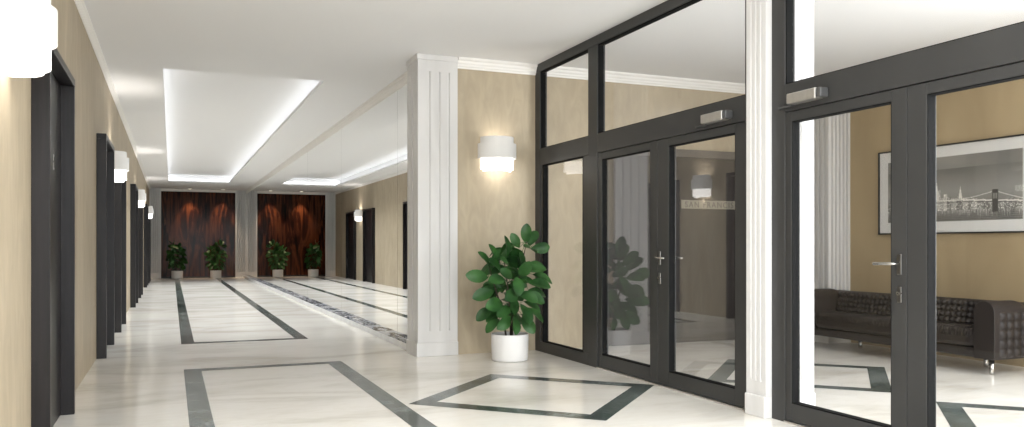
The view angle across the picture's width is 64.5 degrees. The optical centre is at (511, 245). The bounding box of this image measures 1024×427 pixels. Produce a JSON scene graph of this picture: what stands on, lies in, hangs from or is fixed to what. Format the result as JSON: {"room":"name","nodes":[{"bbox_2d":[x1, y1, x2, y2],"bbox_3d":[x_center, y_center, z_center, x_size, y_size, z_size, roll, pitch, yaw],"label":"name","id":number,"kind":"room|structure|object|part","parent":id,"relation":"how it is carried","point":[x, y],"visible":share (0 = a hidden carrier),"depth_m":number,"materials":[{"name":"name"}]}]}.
{"room":"lobby","nodes":[
{"label":"lobby","id":0,"kind":"room"},
{"bbox_2d":[0,0,148,426],"bbox_3d":[-6.053,-0.430,12.155,0.300,3.260,37.100,0,0,-23],"label":"wall","id":1,"kind":"structure","parent":0,"point":[96,111],"depth_m":4.56,"materials":[{"name":"beige paint"}]},
{"bbox_2d":[0,0,57,77],"bbox_3d":[-2.291,-1.014,3.865,0.225,0.382,0.440,0,0,-23],"label":"wall lamp","id":2,"kind":"object","parent":1,"relation":"attached to","point":[28,28],"visible":1,"depth_m":3.72,"materials":[{"name":"white paint"}]},
{"bbox_3d":[-2.317,-0.869,3.854,0.169,0.092,0.320,0,0,-23],"label":"lamp shade","id":3,"kind":"part","parent":2,"relation":"part of","materials":[{"name":"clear glass"}]},
{"bbox_3d":[-2.304,-0.930,3.859,0.197,0.170,0.380,0,0,-23],"label":"lamp shade","id":4,"kind":"part","parent":2,"relation":"part of","materials":[{"name":"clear glass"}]},
{"bbox_3d":[-2.291,-1.048,3.865,0.225,0.165,0.440,0,0,-23],"label":"lamp shade","id":5,"kind":"part","parent":2,"relation":"part of","materials":[{"name":"clear glass"}]},
{"bbox_2d":[31,48,74,426],"bbox_3d":[-2.919,0.007,5.195,0.095,2.385,1.300,0,0,-23],"label":"door","id":6,"kind":"structure","parent":1,"relation":"in","point":[53,93],"depth_m":5.27,"materials":[{"name":"paint"}]},
{"bbox_2d":[96,133,114,358],"bbox_3d":[-4.600,0.007,9.202,0.095,2.385,1.330,0,0,-23],"label":"door","id":7,"kind":"structure","parent":1,"relation":"in","point":[105,150],"depth_m":8.60,"materials":[{"name":"paint"}]},
{"bbox_2d":[74,0,150,189],"bbox_3d":[-5.891,-2.025,12.223,0.050,0.070,37.100,0,0,-23],"label":"crown molding","id":8,"kind":"structure","parent":1,"relation":"attached to","point":[80,5],"depth_m":9.22,"materials":[{"name":"white paint"}]},
{"bbox_2d":[115,181,125,332],"bbox_3d":[-5.679,0.007,11.775,0.095,2.385,1.350,0,0,-23],"label":"door","id":9,"kind":"structure","parent":1,"relation":"in","point":[120,187],"depth_m":11.17,"materials":[{"name":"paint"}]},
{"bbox_2d":[115,151,128,181],"bbox_3d":[-5.076,-1.014,10.504,0.225,0.382,0.440,0,0,-23],"label":"wall lamp","id":10,"kind":"object","parent":1,"relation":"attached to","point":[121,160],"visible":0.74,"depth_m":10.37,"materials":[{"name":"white glass"}]},
{"bbox_3d":[-5.089,-0.930,10.499,0.197,0.170,0.380,0,0,-23],"label":"lamp shade","id":11,"kind":"part","parent":10,"relation":"part of","materials":[{"name":"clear glass"}]},
{"bbox_3d":[-5.089,-1.153,10.499,0.197,0.105,0.380,0,0,-23],"label":"lamp shade","id":12,"kind":"part","parent":10,"relation":"part of","materials":[{"name":"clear glass"}]},
{"bbox_3d":[-5.076,-1.048,10.504,0.225,0.165,0.440,0,0,-23],"label":"lamp shade","id":13,"kind":"part","parent":10,"relation":"part of","materials":[{"name":"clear glass"}]},
{"bbox_2d":[130,184,137,307],"bbox_3d":[-7.563,0.007,16.266,0.095,2.385,1.350,0,0,-23],"label":"door","id":14,"kind":"structure","parent":1,"relation":"in","point":[133,187],"depth_m":15.65,"materials":[{"name":"paint"}]},
{"bbox_2d":[138,208,142,297],"bbox_3d":[-8.743,0.007,19.078,0.095,2.385,1.350,0,0,-23],"label":"door","id":15,"kind":"structure","parent":1,"relation":"in","point":[140,210],"depth_m":18.47,"materials":[{"name":"paint"}]},
{"bbox_2d":[138,189,145,207],"bbox_3d":[-8.074,-1.014,17.651,0.225,0.382,0.440,0,0,-23],"label":"wall lamp","id":16,"kind":"object","parent":1,"relation":"attached to","point":[141,193],"visible":0.79,"depth_m":17.52,"materials":[{"name":"white paint"}]},
{"bbox_3d":[-8.087,-0.930,17.646,0.197,0.170,0.380,0,0,-23],"label":"lamp shade","id":17,"kind":"part","parent":16,"relation":"part of","materials":[{"name":"clear glass"}]},
{"bbox_3d":[-8.074,-1.048,17.651,0.225,0.165,0.440,0,0,-23],"label":"lamp shade","id":18,"kind":"part","parent":16,"relation":"part of","materials":[{"name":"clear glass"}]},
{"bbox_2d":[144,204,147,287],"bbox_3d":[-10.686,0.007,23.712,0.095,2.385,1.400,0,0,-23],"label":"door","id":19,"kind":"structure","parent":1,"relation":"in","point":[146,205],"depth_m":23.07,"materials":[{"name":"paint"}]},
{"bbox_2d":[148,219,150,282],"bbox_3d":[-11.789,0.007,26.340,0.095,2.385,1.400,0,0,-23],"label":"door","id":20,"kind":"structure","parent":1,"relation":"in","point":[149,220],"depth_m":25.71,"materials":[{"name":"paint"}]},
{"bbox_2d":[148,206,153,218],"bbox_3d":[-11.176,-1.014,25.047,0.225,0.382,0.440,0,0,-23],"label":"wall lamp","id":21,"kind":"object","parent":1,"relation":"attached to","point":[150,208],"visible":0.68,"depth_m":24.93,"materials":[{"name":"white paint"}]},
{"bbox_3d":[-11.176,-1.048,25.047,0.225,0.165,0.440,0,0,-23],"label":"lamp shade","id":22,"kind":"part","parent":21,"relation":"part of","materials":[{"name":"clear glass"}]},
{"bbox_2d":[53,277,1023,426],"bbox_3d":[-2.005,1.260,13.853,9.080,0.120,37.700,0,0,-23],"label":"floor","id":23,"kind":"structure","parent":0,"point":[140,382],"depth_m":7.15,"materials":[{"name":"beige stone"}]},
{"bbox_2d":[175,278,307,343],"bbox_3d":[-7.397,1.199,19.871,1.510,0.001,21.130,0,0,-23],"label":"floor panel","id":24,"kind":"object","parent":23,"relation":"on","point":[186,335],"visible":0.92,"depth_m":12.95,"materials":[{"name":"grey stone"}]},
{"bbox_2d":[166,240,187,278],"bbox_3d":[-12.084,0.484,29.237,0.887,1.432,0.646,0,0,3],"label":"potted plant","id":25,"kind":"object","parent":24,"relation":"on","point":[171,258],"visible":1,"depth_m":29.12,"materials":[{"name":"green plant"}]},
{"bbox_3d":[-12.056,1.060,29.232,0.392,0.280,0.392,0,0,31],"label":"pot","id":26,"kind":"part","parent":25,"relation":"part of","materials":[{"name":"white ceramic"}]},
{"bbox_2d":[203,239,227,277],"bbox_3d":[-10.830,0.484,29.765,0.697,1.432,0.831,0,0,-1],"label":"potted plant","id":27,"kind":"object","parent":24,"relation":"on","point":[214,273],"visible":1,"depth_m":29.67,"materials":[{"name":"green plant"}]},
{"bbox_3d":[-10.848,1.060,29.739,0.392,0.280,0.392,0,0,39],"label":"pot","id":28,"kind":"part","parent":27,"relation":"part of","materials":[{"name":"white ceramic"}]},
{"bbox_2d":[184,361,436,426],"bbox_3d":[-0.605,1.199,3.677,1.510,0.001,9.650,0,0,-23],"label":"floor panel","id":29,"kind":"object","parent":23,"relation":"on","point":[199,410],"visible":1,"depth_m":6.48,"materials":[{"name":"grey stone"}]},
{"bbox_2d":[243,275,405,349],"bbox_3d":[-5.550,1.164,19.824,0.140,0.072,23.155,0,0,-23],"label":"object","id":30,"kind":"structure","parent":23,"relation":"on","point":[396,342],"depth_m":12.54,"materials":[{"name":"grey stone"}]},
{"bbox_2d":[244,275,405,342],"bbox_3d":[-5.557,1.125,19.821,0.113,0.006,23.155,0,0,-23],"label":"mosaic border","id":31,"kind":"object","parent":30,"relation":"on","point":[377,329],"visible":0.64,"depth_m":12.79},
{"bbox_2d":[406,53,457,356],"bbox_3d":[-0.887,-0.430,8.989,0.470,3.260,0.436,0,0,-23],"label":"column","id":32,"kind":"structure","parent":23,"relation":"on","point":[432,80],"depth_m":8.82,"materials":[{"name":"paint"}]},
{"bbox_2d":[466,223,551,361],"bbox_3d":[-0.002,0.484,8.502,0.647,1.432,0.885,0,0,39],"label":"potted plant","id":33,"kind":"object","parent":23,"relation":"on","point":[510,346],"visible":1,"depth_m":8.40,"materials":[{"name":"green plant"}]},
{"bbox_3d":[-0.151,0.590,8.478,0.206,0.743,0.040,0,0,-17],"label":"stem","id":34,"kind":"part","parent":33,"relation":"part of","materials":[{"name":"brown plant"}]},
{"bbox_3d":[-0.041,0.540,8.453,0.107,0.842,0.038,0,0,-40],"label":"stem","id":35,"kind":"part","parent":33,"relation":"part of","materials":[{"name":"brown plant"}]},
{"bbox_3d":[-0.022,1.060,8.482,0.392,0.280,0.392,0,0,-23],"label":"pot","id":36,"kind":"part","parent":33,"relation":"part of","materials":[{"name":"white ceramic"}]},
{"bbox_3d":[0.070,0.460,8.547,0.186,1.002,0.033,0,0,-23],"label":"stem","id":37,"kind":"part","parent":33,"relation":"part of","materials":[{"name":"brown plant"}]},
{"bbox_2d":[410,374,653,420],"bbox_3d":[0.221,1.199,6.556,2.180,0.001,2.180,0,0,-23],"label":"floor panel","id":38,"kind":"object","parent":23,"relation":"on","point":[608,410],"visible":1,"depth_m":6.27,"materials":[{"name":"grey stone"}]},
{"bbox_2d":[535,0,1023,426],"bbox_3d":[1.716,-0.429,5.855,0.165,3.258,7.468,0,0,-23],"label":"door frame","id":39,"kind":"structure","parent":23,"relation":"on","point":[730,111],"depth_m":5.89,"materials":[{"name":"grey metal"}]},
{"bbox_3d":[0.332,-0.383,9.253,0.090,3.165,0.130,0,0,-23],"label":"frame post","id":40,"kind":"part","parent":39,"relation":"part of","materials":[{"name":"grey metal"}]},
{"bbox_3d":[0.579,1.143,8.663,0.090,0.115,1.148,0,0,-23],"label":"rail","id":41,"kind":"part","parent":39,"relation":"part of","materials":[{"name":"grey metal"}]},
{"bbox_3d":[0.838,-0.383,8.046,0.090,3.165,0.190,0,0,-23],"label":"frame post","id":42,"kind":"part","parent":39,"relation":"part of","materials":[{"name":"grey metal"}]},
{"bbox_3d":[1.033,-2.012,7.580,0.090,0.092,3.757,0,0,-23],"label":"rail","id":43,"kind":"part","parent":39,"relation":"part of","materials":[{"name":"grey metal"}]},
{"bbox_2d":[598,122,744,407],"bbox_3d":[1.303,0.142,6.938,0.201,2.084,2.207,0,0,-23],"label":"door","id":44,"kind":"structure","parent":39,"relation":"in","point":[668,375],"depth_m":6.86,"materials":[{"name":"grey metal"}]},
{"bbox_3d":[1.072,-0.868,7.489,0.074,0.065,0.861,0,0,-23],"label":"rail","id":45,"kind":"part","parent":44,"relation":"part of","materials":[{"name":"grey metal"}]},
{"bbox_3d":[1.072,1.125,7.489,0.074,0.119,0.861,0,0,-23],"label":"rail","id":46,"kind":"part","parent":44,"relation":"part of","materials":[{"name":"grey metal"}]},
{"bbox_3d":[1.080,0.142,7.470,0.074,2.084,1.052,0,0,-23],"label":"glass door leaf","id":47,"kind":"part","parent":44,"relation":"part of","materials":[{"name":"clear glass"}]},
{"bbox_3d":[1.260,0.110,6.932,0.010,0.120,0.032,0,0,-23],"label":"handle plate","id":48,"kind":"part","parent":44,"relation":"part of","materials":[{"name":"grey metal"}]},
{"bbox_3d":[1.517,-0.868,6.427,0.074,0.065,0.869,0,0,-23],"label":"rail","id":49,"kind":"part","parent":44,"relation":"part of","materials":[{"name":"grey metal"}]},
{"bbox_3d":[1.517,1.125,6.427,0.074,0.119,0.869,0,0,-23],"label":"rail","id":50,"kind":"part","parent":44,"relation":"part of","materials":[{"name":"grey metal"}]},
{"bbox_3d":[1.746,-0.383,5.880,0.090,3.165,0.070,0,0,-23],"label":"frame post","id":51,"kind":"part","parent":39,"relation":"part of","materials":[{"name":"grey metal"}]},
{"bbox_3d":[1.868,-0.383,5.591,0.090,3.165,0.130,0,0,-23],"label":"frame post","id":52,"kind":"part","parent":39,"relation":"part of","materials":[{"name":"grey metal"}]},
{"bbox_3d":[1.847,-0.935,5.484,0.030,0.020,0.145,0,0,-23],"label":"closer arm","id":53,"kind":"part","parent":39,"relation":"part of","materials":[{"name":"grey plastic"}]},
{"bbox_2d":[786,62,1023,426],"bbox_3d":[2.273,0.142,4.624,0.201,2.084,1.962,0,0,-23],"label":"door","id":54,"kind":"structure","parent":39,"relation":"in","point":[797,411],"depth_m":4.62,"materials":[{"name":"grey metal"}]},
{"bbox_3d":[2.074,1.125,5.100,0.074,0.119,0.820,0,0,-23],"label":"rail","id":55,"kind":"part","parent":54,"relation":"part of","materials":[{"name":"grey metal"}]},
{"bbox_3d":[2.074,-0.868,5.100,0.074,0.065,0.820,0,0,-23],"label":"rail","id":56,"kind":"part","parent":54,"relation":"part of","materials":[{"name":"grey metal"}]},
{"bbox_3d":[2.163,0.106,4.698,0.055,0.020,0.149,0,0,-23],"label":"lever","id":57,"kind":"part","parent":54,"relation":"part of","materials":[{"name":"silver metal"}]},
{"bbox_3d":[2.217,0.282,4.649,0.010,0.095,0.032,0,0,-23],"label":"lock plate","id":58,"kind":"part","parent":54,"relation":"part of","materials":[{"name":"grey metal"}]},
{"bbox_3d":[2.217,0.110,4.649,0.010,0.120,0.032,0,0,-23],"label":"handle plate","id":59,"kind":"part","parent":54,"relation":"part of","materials":[{"name":"grey metal"}]},
{"bbox_3d":[2.464,0.142,4.170,0.074,2.084,0.976,0,0,-23],"label":"glass door leaf","id":60,"kind":"part","parent":54,"relation":"part of","materials":[{"name":"clear glass"}]},
{"bbox_3d":[2.475,-0.868,4.142,0.074,0.065,0.775,0,0,-23],"label":"rail","id":61,"kind":"part","parent":54,"relation":"part of","materials":[{"name":"grey metal"}]},
{"bbox_2d":[745,0,815,418],"bbox_3d":[1.913,-0.430,5.793,0.458,3.260,0.211,0,0,-23],"label":"column","id":62,"kind":"structure","parent":23,"relation":"on","point":[758,394],"depth_m":5.72,"materials":[{"name":"paint"}]},
{"bbox_2d":[708,359,890,392],"bbox_3d":[2.687,1.199,7.579,2.120,0.001,2.120,0,0,-23],"label":"floor panel","id":63,"kind":"object","parent":23,"relation":"on","point":[879,381],"visible":0.58,"depth_m":7.36,"materials":[{"name":"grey stone"}]},
{"bbox_2d":[814,113,850,343],"bbox_3d":[3.864,-0.430,10.354,0.364,3.260,0.834,0,0,-23],"label":"column","id":64,"kind":"structure","parent":23,"relation":"on","point":[832,133],"depth_m":10.00,"materials":[{"name":"paint"}]},
{"bbox_2d":[814,288,1023,374],"bbox_3d":[4.192,0.858,8.655,0.614,0.685,2.520,0,0,-23],"label":"sofa","id":65,"kind":"object","parent":23,"relation":"on","point":[990,331],"visible":0.77,"depth_m":8.10,"materials":[{"name":"black leather"}]},
{"bbox_3d":[3.740,0.782,9.697,0.580,0.535,0.210,0,0,-23],"label":"armrest","id":66,"kind":"part","parent":65,"relation":"part of","materials":[{"name":"black leather"}]},
{"bbox_3d":[4.058,1.125,9.456,0.048,0.150,0.048,0,0,-23],"label":"leg","id":67,"kind":"part","parent":65,"relation":"part of","materials":[{"name":"silver metal"}]},
{"bbox_2d":[815,311,973,346],"bbox_3d":[4.096,0.865,8.615,0.380,0.189,2.058,0,0,-23],"label":"seat cushion","id":68,"kind":"object","parent":65,"relation":"on","point":[950,332],"depth_m":8.69,"materials":[{"name":"black leather"}]},
{"bbox_3d":[4.382,0.750,8.735,0.200,0.419,2.440,0,0,-23],"label":"backrest","id":69,"kind":"part","parent":65,"relation":"part of","materials":[{"name":"black leather"}]},
{"bbox_3d":[4.670,1.125,7.999,0.048,0.150,0.048,0,0,-23],"label":"leg","id":70,"kind":"part","parent":65,"relation":"part of","materials":[{"name":"silver metal"}]},
{"bbox_3d":[4.445,1.125,7.525,0.048,0.150,0.048,0,0,-23],"label":"leg","id":71,"kind":"part","parent":65,"relation":"part of","materials":[{"name":"silver metal"}]},
{"bbox_3d":[4.619,0.782,7.603,0.580,0.535,0.210,0,0,-23],"label":"armrest","id":72,"kind":"part","parent":65,"relation":"part of","materials":[{"name":"black leather"}]},
{"bbox_2d":[936,402,1023,426],"bbox_3d":[3.662,1.199,5.256,2.120,0.001,2.120,0,0,-23],"label":"floor panel","id":73,"kind":"object","parent":23,"relation":"on","point":[955,415],"visible":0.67,"depth_m":5.89,"materials":[{"name":"green stone"}]},
{"bbox_2d":[84,0,1023,190],"bbox_3d":[-2.005,-2.205,13.853,9.080,0.290,37.700,0,0,-23],"label":"ceiling","id":74,"kind":"structure","parent":0,"point":[210,92],"depth_m":8.37,"materials":[{"name":"white paint"}]},
{"bbox_2d":[458,69,744,353],"bbox_3d":[1.605,-0.430,9.966,5.430,3.260,0.200,0,0,-23],"label":"wall","id":75,"kind":"structure","parent":0,"point":[492,205],"depth_m":9.27,"materials":[{"name":"beige paint"}]},
{"bbox_2d":[478,136,515,171],"bbox_3d":[-0.134,-1.014,9.007,0.440,0.382,0.225,0,0,-23],"label":"wall lamp","id":76,"kind":"object","parent":75,"relation":"attached to","point":[495,153],"visible":1,"depth_m":8.93,"materials":[{"name":"white glass"}]},
{"bbox_3d":[-0.145,-0.869,9.033,0.320,0.092,0.169,0,0,-23],"label":"lamp shade","id":77,"kind":"part","parent":76,"relation":"part of","materials":[{"name":"white glass"}]},
{"bbox_3d":[-0.140,-0.930,9.020,0.380,0.170,0.197,0,0,-23],"label":"lamp shade","id":78,"kind":"part","parent":76,"relation":"part of","materials":[{"name":"white glass"}]},
{"bbox_3d":[-0.134,-1.048,9.007,0.440,0.165,0.225,0,0,-23],"label":"lamp shade","id":79,"kind":"part","parent":76,"relation":"part of","materials":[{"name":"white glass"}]},
{"bbox_3d":[-0.140,-1.153,9.020,0.380,0.105,0.197,0,0,-23],"label":"lamp shade","id":80,"kind":"part","parent":76,"relation":"part of","materials":[{"name":"white glass"}]},
{"bbox_2d":[458,57,744,93],"bbox_3d":[1.645,-2.002,9.837,4.855,0.115,0.070,0,0,-23],"label":"crown molding","id":81,"kind":"structure","parent":75,"relation":"attached to","point":[463,62],"depth_m":9.64,"materials":[{"name":"white paint"}]},
{"bbox_2d":[608,149,734,345],"bbox_3d":[2.368,0.007,10.151,2.900,2.385,0.050,0,0,-23],"label":"glass pane","id":82,"kind":"object","parent":75,"relation":"attached to","point":[705,238],"visible":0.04,"depth_m":10.04,"materials":[{"name":"grey"}]},
{"bbox_2d":[681,200,734,209],"bbox_3d":[2.663,-0.507,10.261,1.250,0.105,0.014,0,0,-23],"label":"wall sign","id":83,"kind":"object","parent":82,"relation":"attached to","point":[686,204],"visible":0.66,"depth_m":10.16,"materials":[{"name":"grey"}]},
{"bbox_2d":[850,79,1023,366],"bbox_3d":[6.614,-0.430,4.656,0.300,3.260,13.470,0,0,-23],"label":"wall","id":84,"kind":"structure","parent":0,"point":[984,266],"depth_m":8.74,"materials":[{"name":"paint"}]},
{"bbox_2d":[878,134,1023,234],"bbox_3d":[4.716,-0.610,8.745,0.033,0.970,1.900,0,0,-23],"label":"framed photograph","id":85,"kind":"object","parent":84,"relation":"attached to","point":[980,183],"visible":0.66,"depth_m":8.47,"materials":[{"name":"grey paper"}]},
{"bbox_2d":[888,148,1022,222],"bbox_3d":[4.712,-0.610,8.743,0.001,0.700,1.630,0,0,-23],"label":"print","id":86,"kind":"object","parent":85,"relation":"attached to","point":[983,185],"depth_m":8.42},
{"bbox_3d":[-5.294,-0.430,19.885,0.380,3.260,23.430,0,0,-23],"label":"wall","id":87,"kind":"structure","parent":0,"visible":0},
{"bbox_2d":[246,187,256,278],"bbox_3d":[-9.206,-0.462,28.692,0.018,3.166,3.956,0,0,-23],"label":"wall mirror","id":88,"kind":"object","parent":87,"relation":"attached to","point":[251,197],"visible":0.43,"depth_m":28.58,"materials":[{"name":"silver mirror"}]},
{"bbox_2d":[257,179,268,283],"bbox_3d":[-7.738,-0.462,25.193,0.018,3.166,3.626,0,0,-23],"label":"wall mirror","id":89,"kind":"object","parent":87,"relation":"attached to","point":[262,189],"visible":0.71,"depth_m":24.86,"materials":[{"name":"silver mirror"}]},
{"bbox_2d":[269,168,284,289],"bbox_3d":[-6.334,-0.462,21.845,0.018,3.166,3.626,0,0,-23],"label":"wall mirror","id":90,"kind":"object","parent":87,"relation":"attached to","point":[277,181],"visible":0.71,"depth_m":21.58,"materials":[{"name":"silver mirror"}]},
{"bbox_2d":[285,152,307,298],"bbox_3d":[-4.930,-0.462,18.498,0.018,3.166,3.626,0,0,-23],"label":"wall mirror","id":91,"kind":"object","parent":87,"relation":"attached to","point":[296,173],"visible":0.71,"depth_m":18.15,"materials":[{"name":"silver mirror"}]},
{"bbox_2d":[308,130,340,312],"bbox_3d":[-3.526,-0.462,15.150,0.018,3.166,3.626,0,0,-23],"label":"wall mirror","id":92,"kind":"object","parent":87,"relation":"attached to","point":[324,160],"visible":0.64,"depth_m":14.96,"materials":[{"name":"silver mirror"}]},
{"bbox_2d":[245,71,406,193],"bbox_3d":[-5.538,-1.995,19.880,0.035,0.130,23.250,0,0,-23],"label":"crown molding","id":93,"kind":"structure","parent":87,"relation":"attached to","point":[401,81],"depth_m":12.99,"materials":[{"name":"white paint"}]},
{"bbox_2d":[341,91,397,334],"bbox_3d":[-2.122,-0.462,11.803,0.018,3.166,3.626,0,0,-23],"label":"wall mirror","id":94,"kind":"object","parent":87,"relation":"attached to","point":[369,143],"visible":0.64,"depth_m":11.44,"materials":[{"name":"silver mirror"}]},
{"bbox_2d":[398,84,406,338],"bbox_3d":[-1.219,-0.462,9.651,0.018,3.166,1.034,0,0,-23],"label":"wall mirror","id":95,"kind":"object","parent":87,"relation":"attached to","point":[402,92],"visible":0.29,"depth_m":9.91,"materials":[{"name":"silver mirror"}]},
{"bbox_3d":[-11.428,-0.430,30.179,3.730,3.260,0.300,0,0,-23],"label":"wall","id":96,"kind":"structure","parent":0,"visible":0},
{"bbox_2d":[149,188,160,278],"bbox_3d":[-12.893,-0.430,29.346,0.385,3.260,0.102,0,0,-23],"label":"pilaster","id":97,"kind":"object","parent":96,"relation":"attached to","point":[154,193],"visible":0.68,"depth_m":29.35,"materials":[{"name":"white paint"}]},
{"bbox_2d":[161,191,234,276],"bbox_3d":[-11.551,-0.412,29.948,2.555,3.105,0.030,0,0,-23],"label":"wall panel","id":98,"kind":"object","parent":96,"relation":"attached to","point":[194,220],"visible":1,"depth_m":29.92,"materials":[{"name":"brown wood"}]},
{"bbox_2d":[161,188,234,192],"bbox_3d":[-11.549,-2.013,29.944,2.555,0.095,0.040,0,0,-23],"label":"trim","id":99,"kind":"structure","parent":96,"relation":"attached to","point":[178,190],"depth_m":29.91,"materials":[{"name":"white paint"}]},
{"bbox_2d":[161,276,234,277],"bbox_3d":[-11.550,1.170,29.946,2.555,0.060,0.035,0,0,-23],"label":"baseboard","id":100,"kind":"structure","parent":96,"relation":"attached to","point":[183,276],"depth_m":29.92,"materials":[{"name":"paint"}]},
{"bbox_2d":[235,190,245,276],"bbox_3d":[-10.179,-0.430,30.485,0.390,3.260,0.102,0,0,-23],"label":"pilaster","id":101,"kind":"object","parent":96,"relation":"attached to","point":[240,196],"visible":0.86,"depth_m":30.48,"materials":[{"name":"white paint"}]}
]}

